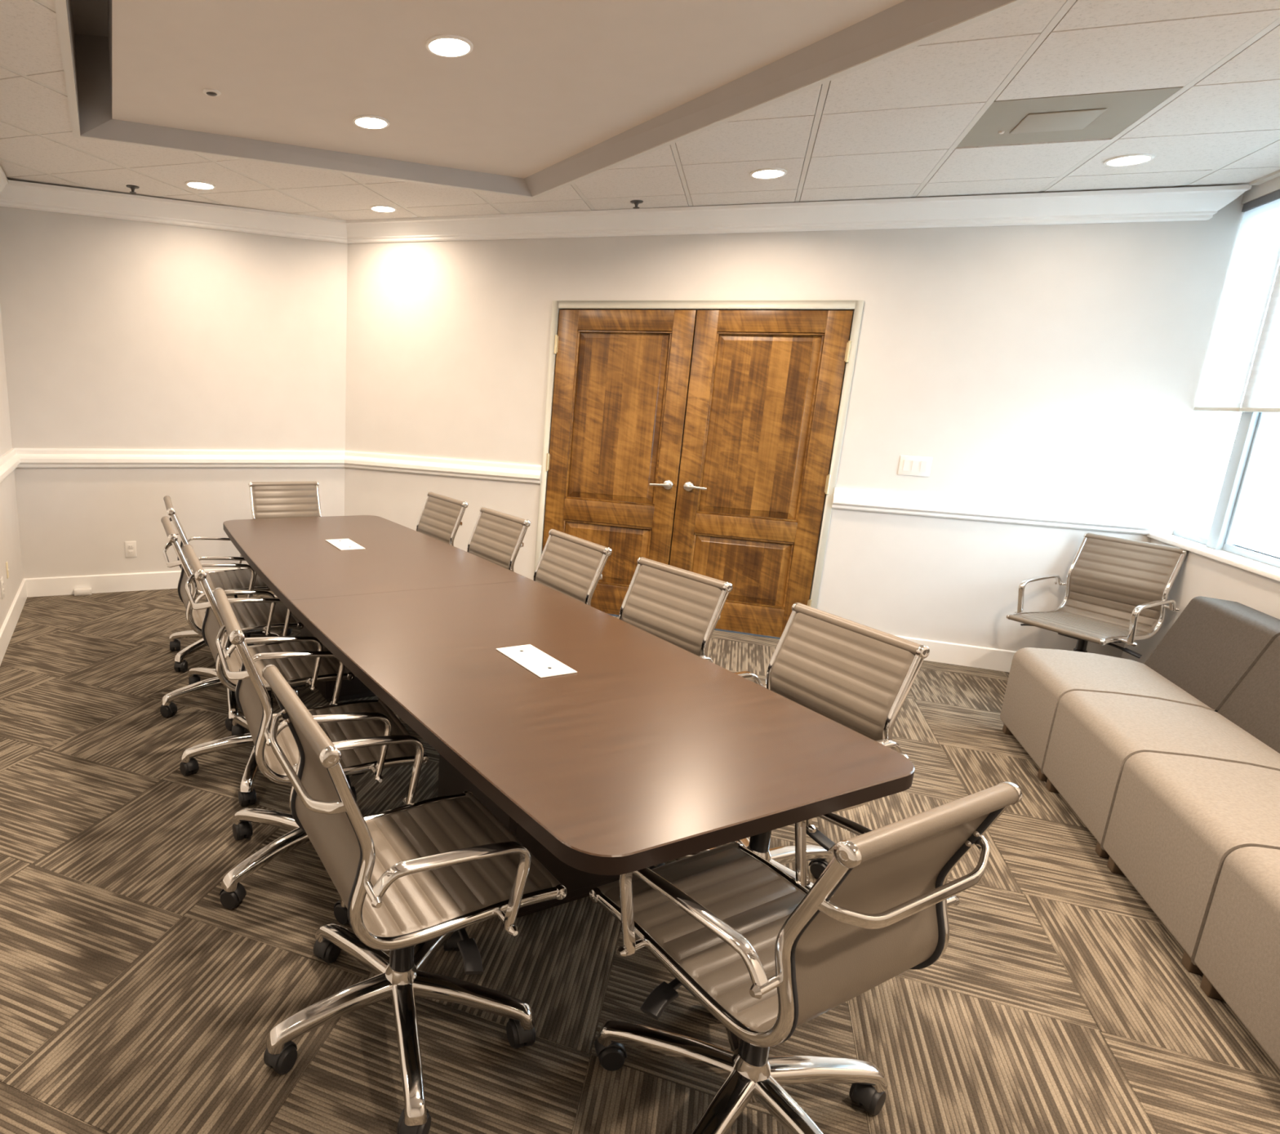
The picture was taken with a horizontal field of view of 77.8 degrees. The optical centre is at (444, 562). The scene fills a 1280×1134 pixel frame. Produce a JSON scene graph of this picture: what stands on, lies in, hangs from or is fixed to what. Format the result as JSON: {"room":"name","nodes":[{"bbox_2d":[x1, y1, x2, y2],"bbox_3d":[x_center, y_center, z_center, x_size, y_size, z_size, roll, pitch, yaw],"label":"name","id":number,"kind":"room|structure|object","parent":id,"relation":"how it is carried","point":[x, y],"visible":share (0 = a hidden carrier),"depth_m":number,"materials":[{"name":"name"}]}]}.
{"room":"conference room","nodes":[
{"label":"conference room","id":0,"kind":"room"},
{"bbox_2d":[0,306,23,629],"bbox_3d":[-1.657,-0.430,1.989,0.140,3.148,6.922,-3,14,-23],"label":"wall","id":1,"kind":"structure","parent":0,"point":[10,540],"depth_m":4.89,"materials":[{"name":"paint"}]},
{"bbox_2d":[0,576,4,599],"bbox_3d":[-2.580,0.144,4.457,0.010,0.120,0.078,-3,14,-23],"label":"wall outlet","id":2,"kind":"object","parent":1,"relation":"attached to","point":[2,578],"visible":1,"depth_m":4.44,"materials":[{"name":"white plastic"}]},
{"bbox_2d":[0,165,8,193],"bbox_3d":[-1.495,-1.597,1.774,0.116,0.157,6.926,-3,14,-23],"label":"trim","id":3,"kind":"structure","parent":1,"relation":"attached to","point":[3,180],"depth_m":4.68,"materials":[{"name":"white paint"}]},
{"bbox_2d":[5,561,8,578],"bbox_3d":[-2.677,0.043,4.680,0.012,0.100,0.044,-3,14,-23],"label":"wall jack","id":4,"kind":"object","parent":1,"relation":"attached to","point":[6,562],"visible":1,"depth_m":4.67,"materials":[{"name":"beige plastic"}]},
{"bbox_2d":[0,448,20,482],"bbox_3d":[-1.594,0.042,2.134,0.050,0.135,6.926,-3,14,-23],"label":"trim","id":5,"kind":"structure","parent":1,"relation":"attached to","point":[9,461],"depth_m":4.76,"materials":[{"name":"white paint"}]},
{"bbox_2d":[0,578,26,665],"bbox_3d":[-1.645,0.938,2.332,0.020,0.136,6.926,-3,14,-23],"label":"baseboard","id":6,"kind":"structure","parent":1,"relation":"attached to","point":[7,628],"depth_m":4.68,"materials":[{"name":"white paint"}]},
{"bbox_2d":[0,206,347,578],"bbox_3d":[-1.884,-1.268,5.628,2.335,3.148,0.140,-3,14,-23],"label":"wall","id":7,"kind":"structure","parent":0,"point":[117,333],"depth_m":5.49,"materials":[{"name":"paint"}]},
{"bbox_2d":[124,541,137,557],"bbox_3d":[-2.321,-0.101,5.642,0.078,0.120,0.010,-3,14,-23],"label":"wall outlet","id":8,"kind":"object","parent":7,"relation":"attached to","point":[130,546],"visible":1,"depth_m":5.64,"materials":[{"name":"white plastic"}]},
{"bbox_2d":[128,544,133,548],"bbox_3d":[-2.319,-0.122,5.635,0.034,0.030,0.003,-3,14,-23],"label":"socket","id":9,"kind":"object","parent":8,"relation":"attached to","point":[130,546],"depth_m":5.63,"materials":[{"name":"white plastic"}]},
{"bbox_2d":[128,550,133,554],"bbox_3d":[-2.320,-0.079,5.645,0.034,0.030,0.003,-3,14,-23],"label":"socket","id":10,"kind":"object","parent":8,"relation":"attached to","point":[130,552],"depth_m":5.64,"materials":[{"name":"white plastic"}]},
{"bbox_2d":[25,567,246,597],"bbox_3d":[-1.913,0.121,5.872,2.341,0.136,0.020,-3,14,-23],"label":"baseboard","id":11,"kind":"structure","parent":7,"relation":"attached to","point":[108,583],"depth_m":5.62,"materials":[{"name":"white paint"}]},
{"bbox_2d":[0,179,346,243],"bbox_3d":[-1.788,-2.401,5.252,2.341,0.157,0.116,-3,14,-23],"label":"trim","id":12,"kind":"structure","parent":7,"relation":"attached to","point":[17,194],"depth_m":5.20,"materials":[{"name":"white paint"}]},
{"bbox_2d":[14,448,344,467],"bbox_3d":[-1.869,-0.771,5.655,2.341,0.135,0.050,-3,14,-23],"label":"trim","id":13,"kind":"structure","parent":7,"relation":"attached to","point":[29,457],"depth_m":5.60,"materials":[{"name":"white paint"}]},
{"bbox_2d":[0,588,1279,1133],"bbox_3d":[-0.404,1.026,2.741,6.867,0.120,6.600,7,14,20],"label":"floor","id":14,"kind":"structure","parent":0,"point":[1057,1000],"depth_m":2.11,"materials":[{"name":"carpet"}]},
{"bbox_2d":[73,587,92,595],"bbox_3d":[-2.628,0.209,5.546,0.116,0.045,0.045,-3,14,-23],"label":"box","id":15,"kind":"object","parent":14,"relation":"on","point":[84,591],"visible":1,"depth_m":5.53,"materials":[{"name":"white plastic"}]},
{"bbox_2d":[163,495,279,671],"bbox_3d":[-1.245,0.096,4.349,0.634,0.910,0.658,-3,14,-22],"label":"office chair","id":16,"kind":"object","parent":14,"relation":"on","point":[238,579],"visible":0.41,"depth_m":4.25,"materials":[{"name":"metal"}]},
{"bbox_2d":[160,515,303,731],"bbox_3d":[-1.042,0.259,3.670,0.662,0.910,0.654,-3,14,-23],"label":"office chair","id":17,"kind":"object","parent":14,"relation":"on","point":[253,618],"visible":0.62,"depth_m":3.60,"materials":[{"name":"metal"}]},
{"bbox_2d":[179,543,355,806],"bbox_3d":[-0.747,0.403,3.095,0.644,0.910,0.653,-3,14,-23],"label":"office chair","id":18,"kind":"object","parent":14,"relation":"on","point":[298,672],"visible":0.66,"depth_m":3.03,"materials":[{"name":"metal"}]},
{"bbox_2d":[248,480,321,635],"bbox_3d":[-1.018,-0.053,5.046,0.653,0.910,0.661,-4,14,-25],"label":"office chair","id":19,"kind":"object","parent":14,"relation":"on","point":[268,500],"visible":0.19,"depth_m":5.15,"materials":[{"name":"leather"}]},
{"bbox_2d":[212,587,429,924],"bbox_3d":[-0.404,0.567,2.437,0.657,0.910,0.649,-3,14,-22],"label":"office chair","id":20,"kind":"object","parent":14,"relation":"on","point":[356,719],"visible":0.64,"depth_m":2.35,"materials":[{"name":"metal"}]},
{"bbox_2d":[262,664,567,1133],"bbox_3d":[-0.112,0.720,1.818,0.650,0.910,0.655,-4,14,-26],"label":"office chair","id":21,"kind":"object","parent":14,"relation":"on","point":[422,873],"visible":1,"depth_m":1.76,"materials":[{"name":"beige leather"}]},
{"bbox_2d":[415,491,468,546],"bbox_3d":[-0.228,0.051,4.734,0.652,0.910,0.640,-5,15,-28],"label":"office chair","id":22,"kind":"object","parent":14,"relation":"on","point":[440,518],"visible":0.17,"depth_m":4.75,"materials":[{"name":"leather"}]},
{"bbox_2d":[466,506,530,572],"bbox_3d":[0.083,0.191,4.178,0.651,0.910,0.639,-4,14,-28],"label":"office chair","id":23,"kind":"object","parent":14,"relation":"on","point":[496,537],"visible":0.16,"depth_m":4.19,"materials":[{"name":"leather"}]},
{"bbox_2d":[222,515,915,917],"bbox_3d":[-0.114,0.473,3.282,1.114,0.740,3.692,-4,14,-26],"label":"conference table","id":24,"kind":"object","parent":14,"relation":"on","point":[654,752],"visible":0.85,"depth_m":2.11,"materials":[{"name":"brown wood"}]},
{"bbox_2d":[325,538,364,550],"bbox_3d":[-0.529,-0.100,4.042,0.132,0.006,0.270,-4,14,-26],"label":"plate","id":25,"kind":"object","parent":24,"relation":"on","point":[341,544],"visible":1,"depth_m":4.02,"materials":[{"name":"white plastic"}]},
{"bbox_2d":[496,644,577,678],"bbox_3d":[0.285,0.306,2.410,0.132,0.006,0.270,-4,14,-26],"label":"plate","id":26,"kind":"object","parent":24,"relation":"on","point":[530,657],"visible":1,"depth_m":2.39,"materials":[{"name":"white plastic"}]},
{"bbox_2d":[533,528,612,605],"bbox_3d":[0.351,0.342,3.563,0.635,0.910,0.654,-4,14,-26],"label":"office chair","id":27,"kind":"object","parent":14,"relation":"on","point":[571,566],"visible":0.22,"depth_m":3.56,"materials":[{"name":"leather"}]},
{"bbox_2d":[618,556,732,662],"bbox_3d":[0.707,0.485,3.001,0.647,0.910,0.656,-5,15,-28],"label":"office chair","id":28,"kind":"object","parent":14,"relation":"on","point":[682,608],"visible":0.25,"depth_m":2.99,"materials":[{"name":"leather"}]},
{"bbox_2d":[647,601,929,889],"bbox_3d":[1.031,0.637,2.391,0.648,0.910,0.656,-3,14,-21],"label":"office chair","id":29,"kind":"object","parent":14,"relation":"on","point":[856,676],"visible":0.28,"depth_m":2.37,"materials":[{"name":"leather"}]},
{"bbox_2d":[589,781,1022,1133],"bbox_3d":[0.690,0.805,1.590,0.656,0.910,0.647,-4,14,-27],"label":"office chair","id":30,"kind":"object","parent":14,"relation":"on","point":[767,954],"visible":0.98,"depth_m":1.49,"materials":[{"name":"leather"}]},
{"bbox_2d":[1006,532,1188,658],"bbox_3d":[3.530,0.325,4.222,0.663,0.910,0.655,-3,14,-22],"label":"office chair","id":31,"kind":"object","parent":14,"relation":"on","point":[1117,590],"visible":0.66,"depth_m":4.18,"materials":[{"name":"leather"}]},
{"bbox_2d":[1000,595,1279,781],"bbox_3d":[3.083,0.559,3.375,0.811,0.792,0.612,7,14,20],"label":"lounge seat","id":32,"kind":"object","parent":14,"relation":"on","point":[1213,644],"visible":0.52,"depth_m":3.34,"materials":[{"name":"fabric"}]},
{"bbox_2d":[1000,647,1217,774],"bbox_3d":[2.983,0.688,3.441,0.610,0.417,0.612,7,14,20],"label":"seat cushion","id":33,"kind":"object","parent":32,"relation":"on","point":[1038,677],"depth_m":3.43,"materials":[{"name":"fabric"}]},
{"bbox_2d":[1144,595,1279,711],"bbox_3d":[3.312,0.542,3.280,0.322,0.698,0.612,7,14,20],"label":"cushion","id":34,"kind":"object","parent":32,"relation":"on","point":[1214,643],"depth_m":3.23,"materials":[{"name":"fabric"}]},
{"bbox_2d":[1042,635,1279,858],"bbox_3d":[2.860,0.678,2.814,0.811,0.792,0.612,7,14,20],"label":"lounge seat","id":35,"kind":"object","parent":14,"relation":"on","point":[1093,735],"visible":0.66,"depth_m":2.88,"materials":[{"name":"fabric"}]},
{"bbox_2d":[1217,635,1279,753],"bbox_3d":[3.090,0.661,2.719,0.322,0.698,0.612,7,14,20],"label":"cushion","id":36,"kind":"object","parent":35,"relation":"on","point":[1253,708],"depth_m":2.88,"materials":[{"name":"fabric"}]},
{"bbox_2d":[1102,751,1279,975],"bbox_3d":[2.638,0.796,2.253,0.811,0.792,0.612,7,14,20],"label":"lounge seat","id":37,"kind":"object","parent":14,"relation":"on","point":[1175,821],"visible":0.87,"depth_m":2.36,"materials":[{"name":"fabric"}]},
{"bbox_2d":[1194,846,1279,1069],"bbox_3d":[2.415,0.915,1.692,0.811,0.792,0.612,7,14,20],"label":"lounge seat","id":38,"kind":"object","parent":14,"relation":"on","point":[1237,956],"visible":1,"depth_m":2.00,"materials":[{"name":"fabric"}]},
{"bbox_2d":[0,0,1279,220],"bbox_3d":[-0.210,-1.915,2.044,7.017,0.460,6.600,7,14,20],"label":"ceiling","id":39,"kind":"structure","parent":0,"point":[554,105],"depth_m":3.25,"materials":[{"name":"paint"}]},
{"bbox_2d":[125,184,139,193],"bbox_3d":[-1.993,-2.383,4.878,0.080,0.040,0.080,7,14,20],"label":"sprinkler","id":40,"kind":"object","parent":39,"relation":"attached to","point":[133,188],"visible":1,"depth_m":4.87,"materials":[{"name":"silver metal"}]},
{"bbox_2d":[185,180,215,189],"bbox_3d":[-1.522,-2.351,4.756,0.180,0.009,0.180,7,14,20],"label":"recessed light","id":41,"kind":"object","parent":39,"relation":"in","point":[193,184],"visible":1,"depth_m":4.74,"materials":[{"name":"white glass"}]},
{"bbox_2d":[202,88,220,96],"bbox_3d":[-1.054,-2.120,3.451,0.080,0.015,0.080,7,14,20],"label":"sprinkler","id":42,"kind":"object","parent":39,"relation":"attached to","point":[212,92],"visible":1,"depth_m":3.44,"materials":[{"name":"white plastic"}]},
{"bbox_2d":[352,115,389,128],"bbox_3d":[-0.362,-2.162,3.750,0.180,0.009,0.180,7,14,20],"label":"recessed light","id":43,"kind":"object","parent":39,"relation":"in","point":[368,122],"visible":1,"depth_m":3.73,"materials":[{"name":"white glass"}]},
{"bbox_2d":[369,204,396,212],"bbox_3d":[-0.419,-2.402,5.183,0.180,0.009,0.180,7,14,20],"label":"recessed light","id":44,"kind":"object","parent":39,"relation":"in","point":[380,208],"visible":1,"depth_m":5.16,"materials":[{"name":"white glass"}]},
{"bbox_2d":[425,34,473,57],"bbox_3d":[0.017,-1.949,2.884,0.180,0.009,0.180,7,14,20],"label":"recessed light","id":45,"kind":"object","parent":39,"relation":"in","point":[445,45],"visible":1,"depth_m":2.87,"materials":[{"name":"white paint"}]},
{"bbox_2d":[630,200,643,208],"bbox_3d":[1.185,-2.215,4.727,0.080,0.040,0.080,7,14,20],"label":"sprinkler","id":46,"kind":"object","parent":39,"relation":"attached to","point":[636,202],"visible":1,"depth_m":4.71,"materials":[{"name":"silver metal"}]},
{"bbox_2d":[750,168,786,178],"bbox_3d":[1.702,-2.049,4.022,0.180,0.009,0.180,7,14,20],"label":"recessed light","id":47,"kind":"object","parent":39,"relation":"in","point":[764,173],"visible":1,"depth_m":4.00,"materials":[{"name":"white glass"}]},
{"bbox_2d":[956,86,1182,146],"bbox_3d":[2.521,-1.827,3.150,0.585,0.024,0.585,7,14,20],"label":"air vent","id":48,"kind":"object","parent":39,"relation":"attached to","point":[1102,115],"visible":0.99,"depth_m":3.10,"materials":[{"name":"paint"}]},
{"bbox_2d":[1103,153,1154,166],"bbox_3d":[3.200,-1.885,3.575,0.180,0.009,0.180,7,14,20],"label":"recessed light","id":49,"kind":"object","parent":39,"relation":"in","point":[1134,158],"visible":1,"depth_m":3.56,"materials":[{"name":"white paint"}]},
{"bbox_2d":[608,309,853,639],"bbox_3d":[1.625,-0.625,5.280,2.030,2.336,0.015,7,14,20],"label":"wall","id":50,"kind":"structure","parent":0,"point":[633,309],"depth_m":5.27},
{"bbox_2d":[344,192,1244,657],"bbox_3d":[1.683,-1.016,5.177,5.438,3.148,0.140,7,14,20],"label":"wall","id":51,"kind":"structure","parent":0,"point":[1059,364],"depth_m":4.66,"materials":[{"name":"paint"}]},
{"bbox_2d":[344,450,541,484],"bbox_3d":[-0.057,-0.734,5.827,1.617,0.135,0.050,7,14,20],"label":"trim","id":52,"kind":"structure","parent":51,"relation":"attached to","point":[491,470],"depth_m":5.79,"materials":[{"name":"white paint"}]},
{"bbox_2d":[542,309,696,614],"bbox_3d":[1.161,-0.670,5.372,0.927,2.120,0.096,7,14,20],"label":"door","id":53,"kind":"structure","parent":51,"relation":"in","point":[621,379],"depth_m":5.33,"materials":[{"name":"brown wood"}]},
{"bbox_2d":[533,299,864,608],"bbox_3d":[1.625,-0.652,5.269,1.926,2.194,0.154,7,14,20],"label":"trim","id":54,"kind":"structure","parent":51,"relation":"attached to","point":[856,305],"depth_m":4.96,"materials":[{"name":"grey paint"}]},
{"bbox_2d":[669,310,853,637],"bbox_3d":[2.033,-0.560,5.049,0.932,2.120,0.096,7,14,20],"label":"door","id":55,"kind":"structure","parent":51,"relation":"in","point":[765,386],"depth_m":5.03,"materials":[{"name":"brown wood"}]},
{"bbox_2d":[346,184,1251,243],"bbox_3d":[1.664,-2.158,4.808,5.192,0.153,0.116,7,14,20],"label":"trim","id":56,"kind":"structure","parent":51,"relation":"attached to","point":[1183,203],"depth_m":4.56,"materials":[{"name":"white paint"}]},
{"bbox_2d":[897,455,933,476],"bbox_3d":[2.894,-0.597,4.702,0.172,0.120,0.012,7,14,20],"label":"light switch","id":57,"kind":"object","parent":51,"relation":"attached to","point":[911,465],"visible":1,"depth_m":4.70,"materials":[{"name":"white plastic"}]},
{"bbox_2d":[831,487,1158,534],"bbox_3d":[3.252,-0.317,4.603,1.648,0.135,0.050,7,14,20],"label":"trim","id":58,"kind":"structure","parent":51,"relation":"attached to","point":[1055,515],"depth_m":4.57,"materials":[{"name":"white paint"}]},
{"bbox_2d":[894,635,1016,671],"bbox_3d":[3.222,0.575,4.819,1.652,0.136,0.020,7,14,20],"label":"baseboard","id":59,"kind":"structure","parent":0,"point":[993,659],"depth_m":4.79,"materials":[{"name":"white paint"}]},
{"bbox_2d":[1121,176,1279,663],"bbox_3d":[2.945,-0.054,1.185,0.190,3.148,6.600,7,14,20],"label":"wall","id":60,"kind":"structure","parent":0,"point":[1198,575],"depth_m":3.79,"materials":[{"name":"paint"}]},
{"bbox_2d":[1146,533,1279,582],"bbox_3d":[3.765,0.013,3.548,0.155,0.025,1.718,7,14,20],"label":"trim","id":61,"kind":"structure","parent":60,"relation":"attached to","point":[1270,571],"depth_m":3.72,"materials":[{"name":"white paint"}]},
{"bbox_2d":[1173,411,1278,550],"bbox_3d":[4.080,-0.972,3.888,0.095,1.770,0.495,7,14,20],"label":"window","id":62,"kind":"structure","parent":60,"relation":"in","point":[1247,424],"depth_m":3.82,"materials":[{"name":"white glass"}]},
{"bbox_2d":[1193,189,1279,411],"bbox_3d":[4.049,-1.302,3.865,0.044,1.049,0.419,7,14,20],"label":"window shade","id":63,"kind":"object","parent":60,"relation":"attached to","point":[1253,271],"visible":0.91,"depth_m":3.86,"materials":[{"name":"fabric"}]},
{"bbox_2d":[1222,412,1279,568],"bbox_3d":[3.772,-0.807,3.104,0.050,1.770,1.228,7,14,20],"label":"window","id":64,"kind":"structure","parent":60,"relation":"in","point":[1231,544],"depth_m":3.75,"materials":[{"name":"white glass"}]},
{"bbox_2d":[1239,263,1279,412],"bbox_3d":[3.734,-1.134,3.070,0.044,1.049,1.305,7,14,20],"label":"window shade","id":65,"kind":"object","parent":60,"relation":"attached to","point":[1262,394],"visible":1,"depth_m":3.63,"materials":[{"name":"fabric"}]},
{"bbox_2d":[1248,169,1279,185],"bbox_3d":[2.894,-1.283,0.883,0.035,0.016,6.485,7,14,20],"label":"trim","id":66,"kind":"structure","parent":60,"relation":"attached to","point":[1273,175],"depth_m":3.74,"materials":[{"name":"paint"}]},
{"label":"outside","id":67,"kind":"structure","parent":0,"visible":0},
{"bbox_2d":[1187,461,1279,557],"bbox_3d":[30.885,4.420,-5.337,56.800,0.100,80.000,7,14,20],"label":"window pane","id":68,"kind":"structure","parent":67,"point":[1262,533],"depth_m":16.40,"materials":[{"name":"glass"}]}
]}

